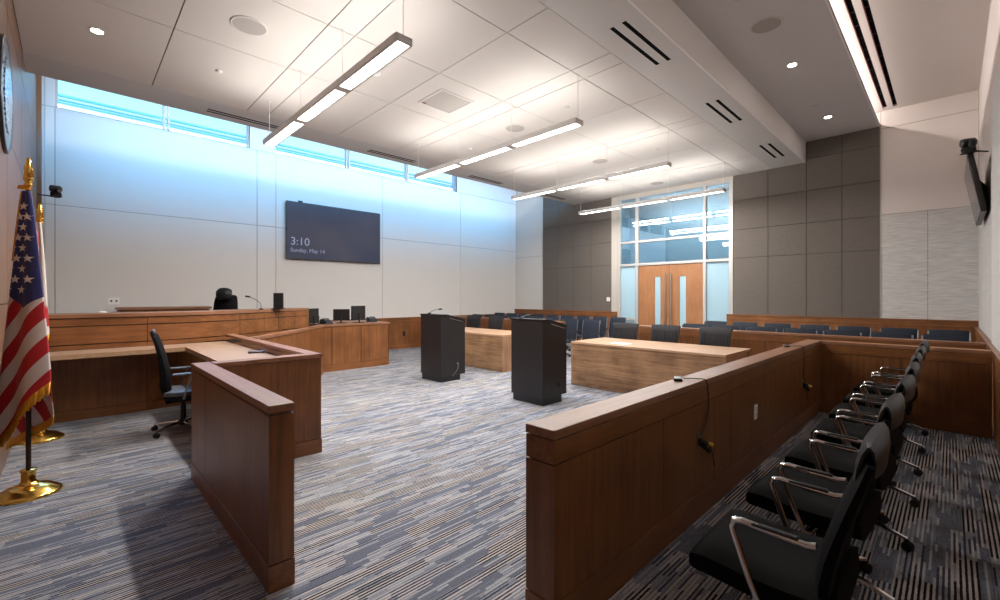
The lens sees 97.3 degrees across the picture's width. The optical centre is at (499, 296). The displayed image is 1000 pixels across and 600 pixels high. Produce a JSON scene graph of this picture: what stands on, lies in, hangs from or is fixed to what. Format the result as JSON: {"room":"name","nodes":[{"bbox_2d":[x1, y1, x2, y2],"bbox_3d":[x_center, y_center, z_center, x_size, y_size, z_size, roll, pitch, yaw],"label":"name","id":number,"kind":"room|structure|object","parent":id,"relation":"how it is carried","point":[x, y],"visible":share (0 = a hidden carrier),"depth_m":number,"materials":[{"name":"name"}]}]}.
{"room":"courtroom","nodes":[
{"label":"courtroom","id":0,"kind":"room"},
{"bbox_2d":[0,0,36,475],"bbox_3d":[-4.211,-1.645,3.526,0.250,6.350,12.050,0,0,-44],"label":"wall","id":1,"kind":"structure","parent":0,"point":[24,143],"depth_m":4.67,"materials":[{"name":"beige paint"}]},
{"bbox_2d":[0,33,12,153],"bbox_3d":[-4.385,-1.780,3.909,0.034,1.010,1.010,0,0,-44],"label":"seal","id":2,"kind":"object","parent":1,"relation":"attached to","point":[6,81],"visible":1,"depth_m":3.79,"materials":[{"name":"grey metal"}]},
{"bbox_2d":[37,185,62,197],"bbox_3d":[-7.327,-1.722,7.197,0.285,0.193,0.198,0,0,-22],"label":"camera","id":3,"kind":"object","parent":1,"relation":"attached to","point":[55,190],"visible":1,"depth_m":7.16,"materials":[{"name":"black plastic"}]},
{"bbox_2d":[42,76,515,319],"bbox_3d":[-3.884,-1.645,12.161,12.682,6.350,0.250,0,0,-44],"label":"wall","id":4,"kind":"structure","parent":0,"point":[144,216],"depth_m":9.90,"materials":[{"name":"grey paint"}]},
{"bbox_2d":[37,75,41,207],"bbox_3d":[-8.148,-1.545,7.781,0.060,6.150,0.060,0,0,-44],"label":"trim","id":5,"kind":"structure","parent":4,"relation":"attached to","point":[39,78],"depth_m":7.76,"materials":[{"name":"brown wood"}]},
{"bbox_2d":[44,77,44,256],"bbox_3d":[-8.117,-1.995,7.846,0.015,5.250,0.012,0,0,-44],"label":"trim","id":6,"kind":"structure","parent":4,"relation":"attached to","point":[44,77],"depth_m":7.84,"materials":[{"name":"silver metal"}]},
{"bbox_2d":[55,79,164,129],"bbox_3d":[-7.534,-3.830,8.577,1.600,0.840,0.100,0,0,-44],"label":"window","id":7,"kind":"structure","parent":4,"relation":"in","point":[56,80],"depth_m":8.42,"materials":[{"name":"grey glass"}]},
{"bbox_2d":[167,106,248,147],"bbox_3d":[-6.389,-3.830,9.694,1.520,0.840,0.100,0,0,-44],"label":"window","id":8,"kind":"structure","parent":4,"relation":"in","point":[168,108],"depth_m":9.52,"materials":[{"name":"white metal"}]},
{"bbox_2d":[286,200,379,263],"bbox_3d":[-4.292,-1.633,11.518,2.504,1.445,0.100,0,0,-44],"label":"wall display","id":9,"kind":"object","parent":4,"relation":"attached to","point":[313,231],"visible":1,"depth_m":11.37,"materials":[{"name":"black plastic"}]},
{"bbox_2d":[347,150,406,180],"bbox_3d":[-3.466,-3.830,12.548,1.810,0.840,0.100,0,0,-44],"label":"window","id":10,"kind":"structure","parent":4,"relation":"in","point":[348,151],"depth_m":12.30,"materials":[{"name":"white metal"}]},
{"bbox_2d":[331,313,506,349],"bbox_3d":[-1.973,1.075,13.801,7.257,0.910,0.072,0,0,-44],"label":"baseboard","id":11,"kind":"structure","parent":4,"relation":"attached to","point":[411,326],"depth_m":12.96,"materials":[{"name":"brown wood"}]},
{"bbox_2d":[0,343,625,599],"bbox_3d":[0.273,1.630,7.904,12.882,0.200,12.250,0,0,-44],"label":"floor","id":12,"kind":"structure","parent":0,"point":[415,489],"depth_m":3.17,"materials":[{"name":"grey carpet"}]},
{"bbox_2d":[0,157,63,505],"bbox_3d":[-3.649,0.228,3.397,0.392,2.605,0.380,0,0,-44],"label":"flag","id":13,"kind":"object","parent":12,"relation":"on","point":[26,401],"visible":1,"depth_m":3.36,"materials":[{"name":"multicoloured fabric"}]},
{"bbox_2d":[17,203,64,444],"bbox_3d":[-4.916,0.268,4.704,0.384,2.525,0.384,0,0,-44],"label":"flag","id":14,"kind":"object","parent":12,"relation":"on","point":[47,435],"visible":0.18,"depth_m":4.67,"materials":[{"name":"gold metal"}]},
{"bbox_2d":[149,329,190,438],"bbox_3d":[-3.614,0.947,5.052,0.636,1.165,0.651,0,0,-40],"label":"chair","id":15,"kind":"object","parent":12,"relation":"on","point":[181,393],"visible":0.68,"depth_m":4.84,"materials":[{"name":"grey plastic"}]},
{"bbox_2d":[48,308,308,422],"bbox_3d":[-4.675,0.877,6.839,1.064,1.306,3.836,0,0,29],"label":"bench","id":16,"kind":"object","parent":12,"relation":"on","point":[85,388],"visible":0.64,"depth_m":5.79,"materials":[{"name":"brown wood"}]},
{"bbox_2d":[272,293,285,308],"bbox_3d":[-3.869,0.082,7.689,0.200,0.282,0.170,0,0,-14],"label":"monitor","id":17,"kind":"object","parent":16,"relation":"on","point":[278,298],"visible":1,"depth_m":7.66,"materials":[{"name":"black plastic"}]},
{"bbox_2d":[49,334,322,458],"bbox_3d":[-3.637,1.046,4.731,2.145,0.967,3.228,0,0,-44],"label":"station","id":18,"kind":"object","parent":12,"relation":"on","point":[292,373],"visible":0.62,"depth_m":4.26,"materials":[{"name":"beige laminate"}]},
{"bbox_2d":[49,341,275,360],"bbox_3d":[-3.724,0.682,4.731,2.020,0.035,3.085,0,0,-44],"label":"countertop","id":19,"kind":"structure","parent":18,"relation":"on","point":[220,350],"depth_m":5.40,"materials":[{"name":"beige laminate"}]},
{"bbox_2d":[191,362,294,593],"bbox_3d":[-1.851,1.048,3.031,0.131,0.965,2.034,0,0,-44],"label":"wall","id":20,"kind":"structure","parent":12,"relation":"on","point":[242,431],"depth_m":2.52,"materials":[{"name":"brown wood"}]},
{"bbox_2d":[252,325,323,374],"bbox_3d":[-3.456,1.048,7.351,0.162,0.965,2.608,0,0,-3],"label":"wall","id":21,"kind":"structure","parent":12,"relation":"on","point":[310,338],"depth_m":7.58,"materials":[{"name":"brown wood"}]},
{"bbox_2d":[309,320,389,371],"bbox_3d":[-3.447,1.054,9.740,1.575,0.953,1.185,0,0,-44],"label":"desk","id":22,"kind":"object","parent":12,"relation":"on","point":[349,345],"visible":0.61,"depth_m":9.32,"materials":[{"name":"brown wood"}]},
{"bbox_2d":[309,308,318,324],"bbox_3d":[-3.798,0.411,8.933,0.170,0.330,0.300,0,0,21],"label":"monitor","id":23,"kind":"object","parent":22,"relation":"on","point":[313,312],"visible":0.7,"depth_m":8.92,"materials":[{"name":"black plastic"}]},
{"bbox_2d":[333,309,349,322],"bbox_3d":[-3.407,0.426,9.455,0.340,0.300,0.170,0,0,-6],"label":"monitor","id":24,"kind":"object","parent":22,"relation":"on","point":[338,314],"visible":0.98,"depth_m":9.44,"materials":[{"name":"black plastic"}]},
{"bbox_2d":[351,306,364,322],"bbox_3d":[-3.084,0.391,9.588,0.170,0.370,0.360,0,0,32],"label":"monitor","id":25,"kind":"object","parent":22,"relation":"on","point":[357,312],"visible":0.98,"depth_m":9.54,"materials":[{"name":"black plastic"}]},
{"bbox_2d":[420,313,465,382],"bbox_3d":[-1.059,0.926,8.196,0.579,1.207,0.665,0,0,-44],"label":"podium","id":26,"kind":"object","parent":12,"relation":"on","point":[442,335],"visible":1,"depth_m":7.98,"materials":[{"name":"black laminate"}]},
{"bbox_2d":[466,315,481,327],"bbox_3d":[-0.851,1.012,11.264,0.584,1.035,0.590,0,0,43],"label":"chair","id":27,"kind":"object","parent":12,"relation":"on","point":[473,321],"visible":0.2,"depth_m":11.38,"materials":[{"name":"black fabric"}]},
{"bbox_2d":[465,327,510,372],"bbox_3d":[-0.468,1.155,10.053,0.985,0.750,2.518,0,0,-44],"label":"table","id":28,"kind":"object","parent":12,"relation":"on","point":[490,349],"visible":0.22,"depth_m":9.19,"materials":[{"name":"brown wood"}]},
{"bbox_2d":[488,317,503,329],"bbox_3d":[-0.286,1.012,10.529,0.590,1.035,0.584,0,0,-42],"label":"chair","id":29,"kind":"object","parent":12,"relation":"on","point":[494,322],"visible":0.2,"depth_m":10.63,"materials":[{"name":"black fabric"}]},
{"bbox_2d":[455,316,564,330],"bbox_3d":[-0.372,1.048,11.704,0.126,0.965,5.156,0,0,-44],"label":"rail","id":30,"kind":"object","parent":12,"relation":"on","point":[484,322],"visible":0.15,"depth_m":11.57,"materials":[{"name":"brown wood"}]},
{"bbox_2d":[510,318,567,405],"bbox_3d":[0.579,0.926,6.525,0.569,1.207,0.645,0,0,-44],"label":"podium","id":31,"kind":"object","parent":12,"relation":"on","point":[538,346],"visible":1,"depth_m":6.31,"materials":[{"name":"black laminate"}]},
{"bbox_2d":[562,318,577,356],"bbox_3d":[1.598,1.043,10.979,0.544,0.973,0.528,0,0,-44],"label":"chair","id":32,"kind":"object","parent":12,"relation":"on","point":[572,323],"visible":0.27,"depth_m":11.04,"materials":[{"name":"blue fabric"}]},
{"bbox_2d":[568,316,590,350],"bbox_3d":[2.180,1.043,12.316,0.544,0.973,0.528,0,0,-43],"label":"chair","id":33,"kind":"object","parent":12,"relation":"on","point":[580,318],"visible":0.19,"depth_m":12.47,"materials":[{"name":"blue fabric"}]},
{"bbox_2d":[570,319,600,342],"bbox_3d":[2.046,1.043,10.521,0.544,0.973,0.528,0,0,-43],"label":"chair","id":34,"kind":"object","parent":12,"relation":"on","point":[590,328],"visible":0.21,"depth_m":10.65,"materials":[{"name":"blue fabric"}]},
{"bbox_2d":[581,316,607,337],"bbox_3d":[2.561,1.043,11.925,0.544,0.973,0.528,0,0,-43],"label":"chair","id":35,"kind":"object","parent":12,"relation":"on","point":[603,324],"visible":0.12,"depth_m":11.96,"materials":[{"name":"blue fabric"}]},
{"bbox_2d":[601,317,625,337],"bbox_3d":[2.949,1.043,11.528,0.544,0.973,0.528,0,0,-43],"label":"chair","id":36,"kind":"object","parent":12,"relation":"on","point":[612,320],"visible":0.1,"depth_m":11.75,"materials":[{"name":"blue fabric"}]},
{"bbox_2d":[613,322,638,339],"bbox_3d":[2.166,1.012,8.059,0.584,1.035,0.590,0,0,45],"label":"chair","id":37,"kind":"object","parent":12,"relation":"on","point":[620,330],"visible":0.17,"depth_m":8.18,"materials":[{"name":"black leather"}]},
{"bbox_2d":[571,337,750,392],"bbox_3d":[2.483,1.155,7.091,1.050,0.750,2.520,0,0,-44],"label":"table","id":38,"kind":"object","parent":12,"relation":"on","point":[598,363],"visible":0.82,"depth_m":6.84,"materials":[{"name":"brown wood"}]},
{"bbox_2d":[651,324,680,342],"bbox_3d":[2.690,1.012,7.509,0.590,1.035,0.584,0,0,-42],"label":"chair","id":39,"kind":"object","parent":12,"relation":"on","point":[659,332],"visible":0.24,"depth_m":7.62,"materials":[{"name":"black leather"}]},
{"bbox_2d":[525,339,821,599],"bbox_3d":[2.127,1.048,3.813,5.474,0.965,0.165,0,0,-44],"label":"wall","id":40,"kind":"structure","parent":12,"relation":"on","point":[611,483],"depth_m":2.40,"materials":[{"name":"brown wood"}]},
{"bbox_2d":[673,376,708,435],"bbox_3d":[1.285,0.730,2.942,0.252,0.367,0.137,0,0,9],"label":"cable","id":41,"kind":"object","parent":40,"relation":"on","point":[675,378],"visible":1,"depth_m":2.97,"materials":[{"name":"black plastic"}]},
{"bbox_2d":[697,432,714,465],"bbox_3d":[1.420,1.041,2.950,0.273,0.281,0.094,0,0,-44],"label":"plug","id":42,"kind":"object","parent":40,"relation":"attached to","point":[701,442],"visible":1,"depth_m":2.88,"materials":[{"name":"black plastic"}]},
{"bbox_2d":[699,327,732,346],"bbox_3d":[3.257,1.012,6.915,0.590,1.035,0.584,0,0,-39],"label":"chair","id":43,"kind":"object","parent":12,"relation":"on","point":[712,336],"visible":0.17,"depth_m":7.02,"materials":[{"name":"black leather"}]},
{"bbox_2d":[733,322,758,330],"bbox_3d":[5.111,1.043,9.314,0.544,0.973,0.528,0,0,-43],"label":"chair","id":44,"kind":"object","parent":12,"relation":"on","point":[743,325],"visible":0.1,"depth_m":9.47,"materials":[{"name":"blue fabric"}]},
{"bbox_2d":[746,326,776,331],"bbox_3d":[4.609,1.043,7.895,0.544,0.973,0.528,0,0,-43],"label":"chair","id":45,"kind":"object","parent":12,"relation":"on","point":[749,328],"visible":0.06,"depth_m":8.05,"materials":[{"name":"blue fabric"}]},
{"bbox_2d":[764,323,791,331],"bbox_3d":[5.540,1.043,8.874,0.528,0.973,0.544,0,0,44],"label":"chair","id":46,"kind":"object","parent":12,"relation":"on","point":[779,326],"visible":0.03,"depth_m":9.02,"materials":[{"name":"blue fabric"}]},
{"bbox_2d":[783,328,817,333],"bbox_3d":[5.025,1.043,7.469,0.544,0.973,0.528,0,0,-43],"label":"chair","id":47,"kind":"object","parent":12,"relation":"on","point":[786,330],"visible":0.05,"depth_m":7.62,"materials":[{"name":"blue fabric"}]},
{"bbox_2d":[637,325,986,356],"bbox_3d":[4.210,1.048,7.011,0.126,0.965,4.754,0,0,-44],"label":"rail","id":48,"kind":"object","parent":12,"relation":"on","point":[758,342],"visible":0.21,"depth_m":6.85,"materials":[{"name":"brown wood"}]},
{"bbox_2d":[799,324,830,333],"bbox_3d":[5.970,1.043,8.434,0.544,0.973,0.528,0,0,-42],"label":"chair","id":49,"kind":"object","parent":12,"relation":"on","point":[820,328],"visible":0.02,"depth_m":8.54,"materials":[{"name":"blue fabric"}]},
{"bbox_2d":[823,330,861,335],"bbox_3d":[5.440,1.043,7.044,0.528,0.973,0.544,0,0,44],"label":"chair","id":50,"kind":"object","parent":12,"relation":"on","point":[826,332],"visible":0.06,"depth_m":7.20,"materials":[{"name":"blue fabric"}]},
{"bbox_2d":[837,326,871,336],"bbox_3d":[6.399,1.043,7.994,0.528,0.973,0.544,0,0,44],"label":"chair","id":51,"kind":"object","parent":12,"relation":"on","point":[865,331],"visible":0.04,"depth_m":8.10,"materials":[{"name":"blue fabric"}]},
{"bbox_2d":[870,332,913,338],"bbox_3d":[5.856,1.043,6.618,0.544,0.973,0.528,0,0,-44],"label":"chair","id":52,"kind":"object","parent":12,"relation":"on","point":[873,334],"visible":0.06,"depth_m":6.77,"materials":[{"name":"blue fabric"}]},
{"bbox_2d":[880,328,918,338],"bbox_3d":[6.829,1.043,7.554,0.544,0.973,0.528,0,0,-44],"label":"chair","id":53,"kind":"object","parent":12,"relation":"on","point":[915,332],"visible":0.04,"depth_m":7.67,"materials":[{"name":"blue fabric"}]},
{"bbox_2d":[820,340,992,437],"bbox_3d":[4.618,1.048,5.104,0.146,0.965,1.455,0,0,-44],"label":"wall","id":54,"kind":"structure","parent":12,"relation":"on","point":[954,386],"depth_m":4.85,"materials":[{"name":"brown wood"}]},
{"bbox_2d":[921,334,971,341],"bbox_3d":[6.271,1.043,6.192,0.544,0.973,0.528,0,0,-44],"label":"chair","id":55,"kind":"object","parent":12,"relation":"on","point":[925,336],"visible":0.03,"depth_m":6.35,"materials":[{"name":"blue fabric"}]},
{"bbox_2d":[927,329,970,337],"bbox_3d":[7.258,1.043,7.114,0.544,0.973,0.528,0,0,-45],"label":"chair","id":56,"kind":"object","parent":12,"relation":"on","point":[931,331],"visible":0.03,"depth_m":7.27,"materials":[{"name":"blue fabric"}]},
{"bbox_2d":[12,0,879,204],"bbox_3d":[-0.276,-3.965,8.465,12.682,1.910,10.480,0,0,-44],"label":"ceiling","id":57,"kind":"structure","parent":0,"point":[529,55],"depth_m":6.14,"materials":[{"name":"grey"}]},
{"bbox_2d":[206,108,278,128],"bbox_3d":[-4.326,-3.009,7.495,1.120,0.001,0.170,0,0,-44],"label":"air slot","id":58,"kind":"object","parent":57,"relation":"attached to","point":[208,110],"visible":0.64,"depth_m":7.45,"materials":[{"name":"grey metal"}]},
{"bbox_2d":[230,15,267,35],"bbox_3d":[-2.791,-3.005,4.899,0.370,0.010,0.370,0,0,-44],"label":"ceiling speaker","id":59,"kind":"object","parent":57,"relation":"attached to","point":[247,25],"visible":1,"depth_m":4.88,"materials":[{"name":"grey"}]},
{"bbox_2d":[263,29,411,146],"bbox_3d":[-2.231,-2.670,5.435,0.176,0.680,3.869,0,0,-44],"label":"linear light","id":60,"kind":"object","parent":57,"relation":"hanging from","point":[394,46],"visible":1,"depth_m":4.91,"materials":[{"name":"grey metal"}]},
{"bbox_2d":[266,122,301,145],"bbox_3d":[-3.132,-2.341,6.358,0.108,0.010,1.195,0,0,-44],"label":"diffuser","id":61,"kind":"object","parent":60,"relation":"attached to","point":[287,129],"depth_m":6.31,"materials":[{"name":"white plastic"}]},
{"bbox_2d":[298,90,343,120],"bbox_3d":[-2.224,-2.341,5.428,0.108,0.010,1.145,0,0,-44],"label":"diffuser","id":62,"kind":"object","parent":60,"relation":"attached to","point":[333,96],"depth_m":5.39,"materials":[{"name":"white plastic"}]},
{"bbox_2d":[341,42,406,88],"bbox_3d":[-1.323,-2.341,4.505,0.108,0.010,1.175,0,0,-44],"label":"diffuser","id":63,"kind":"object","parent":60,"relation":"attached to","point":[394,50],"depth_m":4.45,"materials":[{"name":"white plastic"}]},
{"bbox_2d":[367,149,415,162],"bbox_3d":[-2.313,-3.009,9.460,1.120,0.001,0.170,0,0,-44],"label":"air slot","id":64,"kind":"object","parent":57,"relation":"attached to","point":[370,150],"visible":1,"depth_m":9.47,"materials":[{"name":"grey metal"}]},
{"bbox_2d":[418,89,473,113],"bbox_3d":[-0.834,-3.004,6.809,0.620,0.012,0.620,0,0,-44],"label":"ceiling vent","id":65,"kind":"object","parent":57,"relation":"in","point":[443,100],"visible":1,"depth_m":6.79,"materials":[{"name":"grey metal"}]},
{"bbox_2d":[414,74,582,179],"bbox_3d":[-0.275,-2.670,7.344,0.176,0.680,3.869,0,0,-44],"label":"linear light","id":66,"kind":"object","parent":57,"relation":"hanging from","point":[573,123],"visible":1,"depth_m":6.89,"materials":[{"name":"grey metal"}]},
{"bbox_2d":[417,165,457,178],"bbox_3d":[-1.177,-2.341,8.267,0.108,0.010,1.195,0,0,-44],"label":"diffuser","id":67,"kind":"object","parent":66,"relation":"attached to","point":[443,168],"depth_m":8.24,"materials":[{"name":"white plastic"}]},
{"bbox_2d":[461,147,509,163],"bbox_3d":[-0.268,-2.341,7.337,0.108,0.010,1.145,0,0,-44],"label":"diffuser","id":68,"kind":"object","parent":66,"relation":"attached to","point":[493,151],"depth_m":7.28,"materials":[{"name":"white plastic"}]},
{"bbox_2d":[513,124,578,146],"bbox_3d":[0.633,-2.341,6.414,0.108,0.010,1.175,0,0,-44],"label":"diffuser","id":69,"kind":"object","parent":66,"relation":"attached to","point":[560,128],"depth_m":6.35,"materials":[{"name":"white plastic"}]},
{"bbox_2d":[505,124,525,132],"bbox_3d":[0.272,-3.005,7.881,0.370,0.010,0.370,0,0,-44],"label":"ceiling speaker","id":70,"kind":"object","parent":57,"relation":"attached to","point":[515,127],"visible":0.98,"depth_m":7.88,"materials":[{"name":"grey"}]},
{"bbox_2d":[506,125,523,131],"bbox_3d":[0.272,-3.007,7.881,0.332,0.006,0.332,0,0,-44],"label":"grille","id":71,"kind":"object","parent":70,"relation":"attached to","point":[515,128],"depth_m":7.88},
{"bbox_2d":[511,128,671,199],"bbox_3d":[1.680,-2.670,9.253,0.176,0.680,3.869,0,0,-44],"label":"linear light","id":72,"kind":"object","parent":57,"relation":"hanging from","point":[666,164],"visible":1,"depth_m":8.84,"materials":[{"name":"grey metal"}]},
{"bbox_2d":[516,191,553,199],"bbox_3d":[0.779,-2.341,10.176,0.108,0.010,1.195,0,0,-44],"label":"diffuser","id":73,"kind":"object","parent":72,"relation":"attached to","point":[535,193],"depth_m":10.17,"materials":[{"name":"white plastic"}]},
{"bbox_2d":[557,180,604,189],"bbox_3d":[1.687,-2.341,9.246,0.108,0.010,1.145,0,0,-44],"label":"diffuser","id":74,"kind":"object","parent":72,"relation":"attached to","point":[584,182],"depth_m":9.24,"materials":[{"name":"white plastic"}]},
{"bbox_2d":[609,166,667,178],"bbox_3d":[2.588,-2.341,8.323,0.108,0.010,1.175,0,0,-44],"label":"diffuser","id":75,"kind":"object","parent":72,"relation":"attached to","point":[645,169],"depth_m":8.30,"materials":[{"name":"white plastic"}]},
{"bbox_2d":[607,19,673,65],"bbox_3d":[1.704,-3.009,5.269,1.120,0.001,0.280,0,0,-44],"label":"air slot","id":76,"kind":"object","parent":57,"relation":"attached to","point":[627,32],"visible":1,"depth_m":5.22,"materials":[{"name":"grey metal"}]},
{"bbox_2d":[578,161,725,214],"bbox_3d":[3.636,-2.670,11.162,0.176,0.680,3.869,0,0,-44],"label":"linear light","id":77,"kind":"object","parent":57,"relation":"hanging from","point":[718,190],"visible":1,"depth_m":10.81,"materials":[{"name":"grey metal"}]},
{"bbox_2d":[624,200,664,207],"bbox_3d":[3.643,-2.341,11.155,0.108,0.010,1.145,0,0,-44],"label":"diffuser","id":78,"kind":"object","parent":77,"relation":"attached to","point":[646,202],"depth_m":11.12,"materials":[{"name":"white plastic"}]},
{"bbox_2d":[670,191,722,199],"bbox_3d":[4.544,-2.341,10.232,0.108,0.010,1.175,0,0,-44],"label":"diffuser","id":79,"kind":"object","parent":77,"relation":"attached to","point":[701,193],"depth_m":10.20,"materials":[{"name":"white plastic"}]},
{"bbox_2d":[703,99,744,123],"bbox_3d":[3.672,-3.009,7.190,1.120,0.001,0.280,0,0,-44],"label":"air slot","id":80,"kind":"object","parent":57,"relation":"attached to","point":[719,107],"visible":1,"depth_m":7.16,"materials":[{"name":"grey metal"}]},
{"bbox_2d":[750,16,782,33],"bbox_3d":[3.406,-3.465,5.630,0.370,0.010,0.370,0,0,-44],"label":"ceiling speaker","id":81,"kind":"object","parent":57,"relation":"attached to","point":[767,24],"visible":1,"depth_m":5.62,"materials":[{"name":"grey metal"}]},
{"bbox_2d":[757,143,786,157],"bbox_3d":[5.640,-3.009,9.111,1.120,0.001,0.280,0,0,-44],"label":"air slot","id":82,"kind":"object","parent":57,"relation":"attached to","point":[770,149],"visible":1,"depth_m":9.08,"materials":[{"name":"grey metal"}]},
{"bbox_2d":[622,183,728,263],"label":"window","id":83,"kind":"structure","parent":0,"point":[681,217],"depth_m":14.60,"materials":[{"name":"white"}]},
{"bbox_2d":[516,90,978,320],"bbox_3d":[4.753,-1.645,12.277,0.260,6.350,12.050,0,0,-44],"label":"wall","id":84,"kind":"structure","parent":0,"point":[806,236],"depth_m":9.46,"materials":[{"name":"grey paint"}]},
{"bbox_2d":[542,210,542,309],"bbox_3d":[1.497,-1.270,15.426,0.020,3.480,0.015,0,0,-44],"label":"trim","id":85,"kind":"structure","parent":84,"relation":"attached to","point":[542,210],"depth_m":15.42,"materials":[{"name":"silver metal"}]},
{"bbox_2d":[514,309,616,340],"bbox_3d":[2.050,0.998,14.809,0.092,1.065,4.250,0,0,-44],"label":"baseboard","id":86,"kind":"structure","parent":84,"relation":"attached to","point":[609,314],"depth_m":14.45,"materials":[{"name":"brown wood"}]},
{"bbox_2d":[611,179,732,326],"bbox_3d":[4.648,-0.735,12.251,0.186,4.530,3.440,0,0,-44],"label":"door","id":87,"kind":"structure","parent":84,"relation":"in","point":[678,293],"depth_m":12.14,"materials":[{"name":"brown wood"}]},
{"bbox_2d":[726,314,978,341],"bbox_3d":[7.205,0.988,9.528,0.092,1.085,4.290,0,0,-44],"label":"baseboard","id":88,"kind":"structure","parent":84,"relation":"attached to","point":[923,325],"depth_m":9.12,"materials":[{"name":"brown wood"}]},
{"bbox_2d":[880,126,880,317],"bbox_3d":[7.775,-1.510,8.995,0.012,3.920,0.014,0,0,-44],"label":"trim","id":89,"kind":"structure","parent":84,"relation":"attached to","point":[880,126],"depth_m":8.99,"materials":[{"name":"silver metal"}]},
{"bbox_2d":[607,412,999,599],"bbox_3d":[2.027,1.498,2.544,7.305,0.065,1.530,0,0,-44],"label":"floor","id":90,"kind":"structure","parent":0,"point":[954,532],"depth_m":2.73,"materials":[{"name":"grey carpet"}]},
{"bbox_2d":[689,422,890,599],"bbox_3d":[1.130,0.966,1.730,0.605,0.997,0.606,0,0,-44],"label":"chair","id":91,"kind":"object","parent":90,"relation":"on","point":[761,558],"visible":1,"depth_m":1.61,"materials":[{"name":"black leather"}]},
{"bbox_2d":[746,393,904,599],"bbox_3d":[1.657,0.966,2.251,0.605,0.997,0.606,0,0,-42],"label":"chair","id":92,"kind":"object","parent":90,"relation":"on","point":[816,511],"visible":0.71,"depth_m":2.15,"materials":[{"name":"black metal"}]},
{"bbox_2d":[785,375,915,551],"bbox_3d":[2.194,0.966,2.764,0.605,0.997,0.606,0,0,-41],"label":"chair","id":93,"kind":"object","parent":90,"relation":"on","point":[840,463],"visible":0.5,"depth_m":2.67,"materials":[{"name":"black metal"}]},
{"bbox_2d":[811,362,920,507],"bbox_3d":[2.723,0.966,3.284,0.605,0.997,0.606,0,0,-43],"label":"chair","id":94,"kind":"object","parent":90,"relation":"on","point":[858,430],"visible":0.38,"depth_m":3.20,"materials":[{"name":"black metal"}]},
{"bbox_2d":[829,352,922,476],"bbox_3d":[3.247,0.966,3.811,0.605,0.997,0.606,0,0,-44],"label":"chair","id":95,"kind":"object","parent":90,"relation":"on","point":[917,357],"visible":0.36,"depth_m":3.72,"materials":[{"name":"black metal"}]},
{"bbox_2d":[843,345,926,453],"bbox_3d":[3.777,0.966,4.329,0.605,0.997,0.606,0,0,-44],"label":"chair","id":96,"kind":"object","parent":90,"relation":"on","point":[921,349],"visible":0.39,"depth_m":4.21,"materials":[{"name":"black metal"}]},
{"bbox_2d":[853,340,929,435],"bbox_3d":[4.308,0.966,4.847,0.605,0.997,0.606,0,0,-41],"label":"chair","id":97,"kind":"object","parent":90,"relation":"on","point":[925,343],"visible":0.34,"depth_m":4.72,"materials":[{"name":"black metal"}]},
{"bbox_2d":[829,0,990,112],"bbox_3d":[3.538,-3.660,4.565,12.292,0.320,2.510,0,0,-44],"label":"ceiling","id":98,"kind":"structure","parent":0,"point":[932,49],"depth_m":6.59,"materials":[{"name":"beige paint"}]},
{"bbox_2d":[844,0,886,107],"bbox_3d":[3.409,-3.795,4.614,12.025,0.049,0.069,0,0,-44],"label":"linear air slot","id":99,"kind":"object","parent":98,"relation":"attached to","point":[848,3],"visible":0.99,"depth_m":6.72,"materials":[{"name":"black metal"}]},
{"bbox_2d":[861,0,896,104],"bbox_3d":[3.518,-3.795,4.503,12.025,0.049,0.069,0,0,-44],"label":"linear air slot","id":100,"kind":"object","parent":98,"relation":"attached to","point":[865,3],"visible":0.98,"depth_m":6.69,"materials":[{"name":"black metal"}]},
{"bbox_2d":[979,0,999,183],"bbox_3d":[4.429,-1.645,3.646,12.682,6.350,0.250,0,0,-44],"label":"wall","id":101,"kind":"structure","parent":0,"point":[991,57],"depth_m":6.00,"materials":[{"name":"beige paint"}]},
{"bbox_2d":[959,137,988,154],"bbox_3d":[6.055,-1.929,5.656,0.258,0.198,0.209,0,0,-10],"label":"camera","id":102,"kind":"object","parent":101,"relation":"attached to","point":[968,145],"visible":1,"depth_m":5.61,"materials":[{"name":"black plastic"}]},
{"bbox_2d":[964,153,986,225],"bbox_3d":[6.688,-1.462,6.191,1.620,0.773,0.194,0,0,-44],"label":"wall display","id":103,"kind":"object","parent":101,"relation":"attached to","point":[976,189],"visible":1,"depth_m":5.80,"materials":[{"name":"black plastic"}]},
{"bbox_2d":[979,162,991,340],"bbox_3d":[7.307,-0.555,6.635,3.979,2.222,0.006,0,0,-44],"label":"wall panel","id":104,"kind":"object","parent":101,"relation":"attached to","point":[985,229],"depth_m":6.23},
{"bbox_2d":[974,327,999,456],"bbox_3d":[4.288,1.045,3.726,12.192,0.970,0.062,0,0,-44],"label":"baseboard","id":105,"kind":"structure","parent":101,"relation":"attached to","point":[980,336],"depth_m":4.42,"materials":[{"name":"brown wood"}]},
{"bbox_2d":[992,59,999,351],"bbox_3d":[2.908,-0.905,2.350,8.287,2.922,0.020,0,0,-44],"label":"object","id":106,"kind":"structure","parent":101,"relation":"attached to","point":[996,90],"depth_m":4.68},
{"bbox_3d":[-5.481,1.360,7.848,3.880,0.340,3.680,0,0,-44],"label":"floor","id":107,"kind":"structure","parent":0,"visible":0},
{"bbox_2d":[115,306,211,311],"bbox_3d":[-6.587,0.698,8.644,1.450,0.985,0.666,0,0,-44],"label":"credenza","id":108,"kind":"object","parent":107,"relation":"on","point":[160,308],"visible":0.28,"depth_m":8.39,"materials":[{"name":"brown wood"}]},
{"bbox_2d":[213,288,237,309],"bbox_3d":[-4.960,0.507,7.793,0.651,1.325,0.624,0,0,-12],"label":"chair","id":109,"kind":"object","parent":107,"relation":"on","point":[224,299],"visible":0.2,"depth_m":7.98,"materials":[{"name":"black leather"}]},
{"label":"outside","id":110,"kind":"structure","parent":0,"visible":0},
{"bbox_2d":[58,93,451,189],"bbox_3d":[-4.327,-3.585,13.021,17.000,0.830,0.100,0,0,-44],"label":"trim","id":111,"kind":"structure","parent":110,"point":[127,118],"depth_m":10.47,"materials":[{"name":"white metal"}]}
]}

